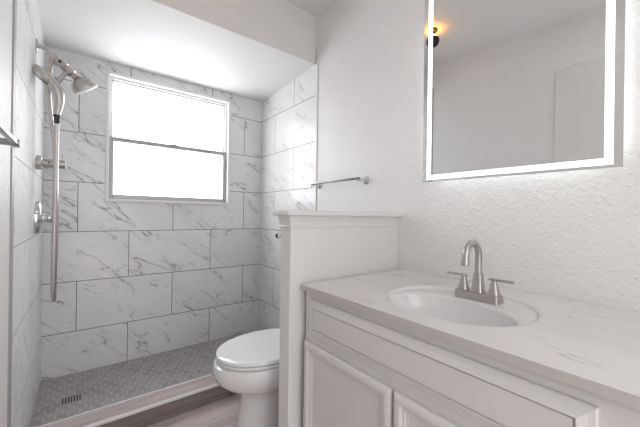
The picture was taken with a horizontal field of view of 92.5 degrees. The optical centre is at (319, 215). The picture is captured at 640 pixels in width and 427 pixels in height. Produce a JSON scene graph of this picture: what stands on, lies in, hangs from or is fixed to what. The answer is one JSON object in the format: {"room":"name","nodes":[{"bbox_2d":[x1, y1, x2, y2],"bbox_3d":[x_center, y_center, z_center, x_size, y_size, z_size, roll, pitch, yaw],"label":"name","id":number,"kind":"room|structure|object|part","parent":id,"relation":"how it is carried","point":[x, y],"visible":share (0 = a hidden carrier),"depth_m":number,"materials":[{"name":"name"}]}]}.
{"room":"bathroom","nodes":[
{"label":"bathroom","id":0,"kind":"room"},
{"bbox_2d":[0,0,44,426],"bbox_3d":[-0.756,-0.185,0.561,0.120,2.508,3.376,1,0,-38],"label":"wall","id":1,"kind":"structure","parent":0,"point":[30,90],"depth_m":1.27,"materials":[{"name":"tile"}]},
{"bbox_2d":[0,121,20,147],"bbox_3d":[-0.564,-0.166,0.472,0.083,0.044,0.599,1,0,-38],"label":"towel rail","id":2,"kind":"object","parent":1,"relation":"attached to","point":[10,140],"visible":1,"depth_m":0.68,"materials":[{"name":"grey metal"}]},
{"bbox_3d":[-0.733,-0.168,0.691,0.081,0.014,0.016,1,0,-38],"label":"post","id":3,"kind":"part","parent":2,"relation":"part of","materials":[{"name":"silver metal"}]},
{"bbox_2d":[7,0,16,426],"bbox_3d":[-1.094,-0.085,1.083,0.013,2.300,0.043,1,0,-38],"label":"trim","id":4,"kind":"structure","parent":1,"relation":"attached to","point":[14,26],"depth_m":1.07,"materials":[{"name":"grey metal"}]},
{"bbox_2d":[34,201,51,234],"bbox_3d":[-1.481,0.014,1.655,0.081,0.180,0.144,1,0,-38],"label":"shower valve","id":5,"kind":"object","parent":1,"relation":"attached to","point":[40,217],"visible":0.85,"depth_m":1.60,"materials":[{"name":"silver metal"}]},
{"bbox_3d":[-1.475,0.014,1.659,0.066,0.057,0.057,1,0,-38],"label":"handle","id":6,"kind":"part","parent":5,"relation":"part of","materials":[{"name":"silver metal"}]},
{"bbox_2d":[36,155,64,169],"bbox_3d":[-1.462,-0.288,1.666,0.118,0.090,0.076,1,0,-38],"label":"handle","id":7,"kind":"object","parent":1,"relation":"attached to","point":[40,162],"visible":0.94,"depth_m":1.64,"materials":[{"name":"silver metal"}]},
{"bbox_3d":[-1.454,-0.281,1.672,0.098,0.047,0.047,1,0,-38],"label":"arm","id":8,"kind":"part","parent":7,"relation":"part of","materials":[{"name":"silver metal"}]},
{"bbox_2d":[36,38,98,95],"bbox_3d":[-1.357,-0.777,1.653,0.141,0.253,0.266,1,0,45],"label":"shower","id":9,"kind":"object","parent":1,"relation":"attached to","point":[79,85],"visible":1,"depth_m":1.64,"materials":[{"name":"silver metal"}]},
{"bbox_3d":[-1.427,-0.855,1.592,0.062,0.048,0.018,1,0,-38],"label":"arm","id":10,"kind":"part","parent":9,"relation":"part of","materials":[{"name":"silver metal"}]},
{"bbox_2d":[32,58,64,301],"bbox_3d":[-1.389,-0.187,1.544,0.128,1.279,0.166,1,0,26],"label":"shower","id":11,"kind":"object","parent":9,"relation":"attached to","point":[52,86],"visible":0.98,"depth_m":1.56,"materials":[{"name":"silver metal"}]},
{"bbox_3d":[-1.347,-0.613,1.544,0.092,0.211,0.055,1,0,-38],"label":"handle","id":12,"kind":"part","parent":11,"relation":"part of","materials":[{"name":"silver metal"}]},
{"bbox_2d":[30,329,258,426],"bbox_3d":[-0.133,1.123,1.059,1.805,0.109,3.576,1,0,-38],"label":"floor","id":13,"kind":"structure","parent":0,"point":[106,385],"depth_m":1.89,"materials":[{"name":"grey tile"}]},
{"bbox_2d":[60,393,82,405],"bbox_3d":[-1.417,1.051,1.748,0.100,0.003,0.090,1,0,-38],"label":"shower drain","id":14,"kind":"object","parent":13,"relation":"on","point":[78,397],"visible":1,"depth_m":1.74,"materials":[{"name":"grey metal"}]},
{"bbox_2d":[38,373,237,426],"bbox_3d":[-0.687,1.020,1.774,1.505,0.100,0.137,1,0,-38],"label":"shower curb","id":15,"kind":"object","parent":13,"relation":"on","point":[147,409],"visible":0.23,"depth_m":1.59,"materials":[{"name":"grey tile"}]},
{"bbox_3d":[-0.649,0.978,1.726,1.505,0.014,0.015,1,0,-38],"label":"edge trim","id":16,"kind":"part","parent":15,"relation":"part of","materials":[{"name":"white metal"}]},
{"bbox_2d":[212,328,279,426],"bbox_3d":[-0.159,0.695,1.644,0.819,0.765,0.440,1,0,-38],"label":"toilet","id":17,"kind":"object","parent":13,"relation":"on","point":[247,365],"visible":0.44,"depth_m":1.43,"materials":[{"name":"white ceramic"}]},
{"bbox_3d":[-0.253,0.884,1.573,0.589,0.385,0.380,1,0,-38],"label":"bowl","id":18,"kind":"part","parent":17,"relation":"part of","materials":[{"name":"white ceramic"}]},
{"bbox_3d":[-0.284,0.682,1.547,0.467,0.018,0.371,1,0,-38],"label":"seat","id":19,"kind":"part","parent":17,"relation":"part of","materials":[{"name":"white plastic"}]},
{"bbox_3d":[-0.283,0.662,1.547,0.472,0.022,0.377,1,0,-38],"label":"lid","id":20,"kind":"part","parent":17,"relation":"part of","materials":[{"name":"white"}]},
{"bbox_2d":[303,291,639,426],"bbox_3d":[0.512,0.695,0.958,0.624,0.784,1.114,1,0,-38],"label":"vanity cabinet","id":21,"kind":"object","parent":13,"relation":"on","point":[362,369],"visible":0.71,"depth_m":0.80,"materials":[{"name":"white paint"}]},
{"bbox_3d":[0.075,0.726,1.039,0.006,0.377,0.332,1,0,-38],"label":"door panel","id":22,"kind":"part","parent":21,"relation":"part of","materials":[{"name":"white paint"}]},
{"bbox_3d":[0.069,0.726,1.035,0.020,0.470,0.425,1,0,-38],"label":"door","id":23,"kind":"part","parent":21,"relation":"part of","materials":[{"name":"white paint"}]},
{"bbox_3d":[0.342,0.730,0.695,0.006,0.377,0.336,1,0,-38],"label":"door panel","id":24,"kind":"part","parent":21,"relation":"part of","materials":[{"name":"white paint"}]},
{"bbox_3d":[0.337,0.730,0.691,0.020,0.470,0.429,1,0,-38],"label":"door","id":25,"kind":"part","parent":21,"relation":"part of","materials":[{"name":"white paint"}]},
{"bbox_2d":[301,269,639,408],"bbox_3d":[0.514,0.348,0.963,0.624,0.134,1.124,1,0,-38],"label":"countertop","id":26,"kind":"structure","parent":21,"relation":"on","point":[594,348],"depth_m":0.80,"materials":[{"name":"grey stone"}]},
{"bbox_2d":[386,286,541,326],"bbox_3d":[0.443,0.348,0.998,0.425,0.132,0.449,1,0,-38],"label":"basin","id":27,"kind":"object","parent":26,"relation":"in","point":[436,303],"depth_m":1.04,"materials":[{"name":"white ceramic"}]},
{"bbox_2d":[447,239,514,304],"bbox_3d":[0.550,0.186,1.062,0.162,0.208,0.167,1,0,6],"label":"faucet","id":28,"kind":"object","parent":26,"relation":"on","point":[477,292],"visible":1,"depth_m":1.04,"materials":[{"name":"silver metal"}]},
{"bbox_3d":[0.504,0.214,1.120,0.011,0.008,0.076,1,0,-38],"label":"lever","id":29,"kind":"part","parent":28,"relation":"part of","materials":[{"name":"silver metal"}]},
{"bbox_3d":[0.518,0.241,1.103,0.036,0.046,0.036,1,0,-38],"label":"handle","id":30,"kind":"part","parent":28,"relation":"part of","materials":[{"name":"silver metal"}]},
{"bbox_3d":[0.513,0.143,1.033,0.116,0.122,0.022,1,0,-38],"label":"spout","id":31,"kind":"part","parent":28,"relation":"part of","materials":[{"name":"silver metal"}]},
{"bbox_3d":[0.549,0.232,1.062,0.041,0.064,0.041,1,0,-38],"label":"spout","id":32,"kind":"part","parent":28,"relation":"part of","materials":[{"name":"silver metal"}]},
{"bbox_3d":[0.549,0.278,1.062,0.058,0.026,0.148,1,0,-38],"label":"plate","id":33,"kind":"part","parent":28,"relation":"part of","materials":[{"name":"silver metal"}]},
{"bbox_3d":[0.581,0.242,1.022,0.036,0.046,0.036,1,0,-38],"label":"handle","id":34,"kind":"part","parent":28,"relation":"part of","materials":[{"name":"silver metal"}]},
{"bbox_3d":[0.595,0.216,1.004,0.011,0.008,0.076,1,0,-38],"label":"lever","id":35,"kind":"part","parent":28,"relation":"part of","materials":[{"name":"silver metal"}]},
{"bbox_2d":[41,45,261,380],"bbox_3d":[-1.188,-0.087,2.440,1.745,2.300,0.120,1,0,-38],"label":"wall","id":36,"kind":"structure","parent":0,"point":[135,280],"depth_m":2.23,"materials":[{"name":"tile"}]},
{"bbox_2d":[105,70,230,204],"bbox_3d":[-1.156,-0.544,2.423,0.890,0.908,0.087,1,0,-38],"label":"window","id":37,"kind":"structure","parent":36,"relation":"in","point":[111,77],"depth_m":2.36,"materials":[{"name":"white plastic"}]},
{"bbox_3d":[-1.162,-0.334,2.426,0.838,0.440,0.024,1,0,-38],"label":"sash","id":38,"kind":"part","parent":37,"relation":"part of","materials":[{"name":"white glass"}]},
{"bbox_3d":[-1.172,-0.750,2.446,0.838,0.446,0.022,1,0,-38],"label":"sash","id":39,"kind":"part","parent":37,"relation":"part of","materials":[{"name":"white glass"}]},
{"bbox_2d":[36,0,316,101],"bbox_3d":[-0.897,-1.249,2.087,1.625,0.384,0.894,1,0,-38],"label":"ceiling","id":40,"kind":"structure","parent":0,"point":[250,49],"depth_m":1.94,"materials":[{"name":"white paint"}]},
{"bbox_2d":[286,0,335,15],"bbox_3d":[-0.096,-1.480,1.059,1.805,0.100,3.576,1,0,-38],"label":"ceiling","id":41,"kind":"structure","parent":0,"point":[315,7],"depth_m":2.08,"materials":[{"name":"white paint"}]},
{"bbox_2d":[271,210,403,426],"bbox_3d":[0.108,0.533,1.424,0.699,1.098,0.136,1,0,-38],"label":"wall","id":42,"kind":"structure","parent":0,"point":[316,246],"depth_m":1.25,"materials":[{"name":"white paint"}]},
{"bbox_3d":[0.122,0.029,1.430,0.681,0.050,0.100,1,0,-38],"label":"moulding","id":43,"kind":"part","parent":42,"relation":"part of","materials":[{"name":"white paint"}]},
{"bbox_2d":[259,0,639,329],"bbox_3d":[0.527,-0.167,1.558,0.120,2.508,3.376,1,0,-38],"label":"wall","id":44,"kind":"structure","parent":0,"point":[571,235],"depth_m":1.54,"materials":[{"name":"white paint"}]},
{"bbox_2d":[313,63,318,210],"bbox_3d":[-0.036,0.001,2.183,0.007,2.158,0.029,1,0,-38],"label":"trim","id":45,"kind":"structure","parent":44,"relation":"attached to","point":[317,64],"depth_m":2.18,"materials":[{"name":"white metal"}]},
{"bbox_2d":[308,176,369,188],"bbox_3d":[0.103,-0.207,1.946,0.082,0.048,0.496,1,0,-38],"label":"towel bar","id":46,"kind":"object","parent":44,"relation":"attached to","point":[365,179],"visible":1,"depth_m":1.85,"materials":[{"name":"grey metal"}]},
{"bbox_3d":[-0.035,-0.208,2.123,0.082,0.048,0.048,1,0,-38],"label":"post","id":47,"kind":"part","parent":46,"relation":"part of","materials":[{"name":"silver metal"}]},
{"bbox_3d":[0.240,-0.205,1.770,0.082,0.048,0.048,1,0,-38],"label":"post","id":48,"kind":"part","parent":46,"relation":"part of","materials":[{"name":"silver metal"}]},
{"bbox_2d":[422,0,625,182],"bbox_3d":[0.717,-0.579,1.186,0.053,0.862,0.665,1,0,-41],"label":"mirror","id":49,"kind":"object","parent":44,"relation":"attached to","point":[512,87],"visible":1,"depth_m":1.12,"materials":[{"name":"clear glass"}]}
]}

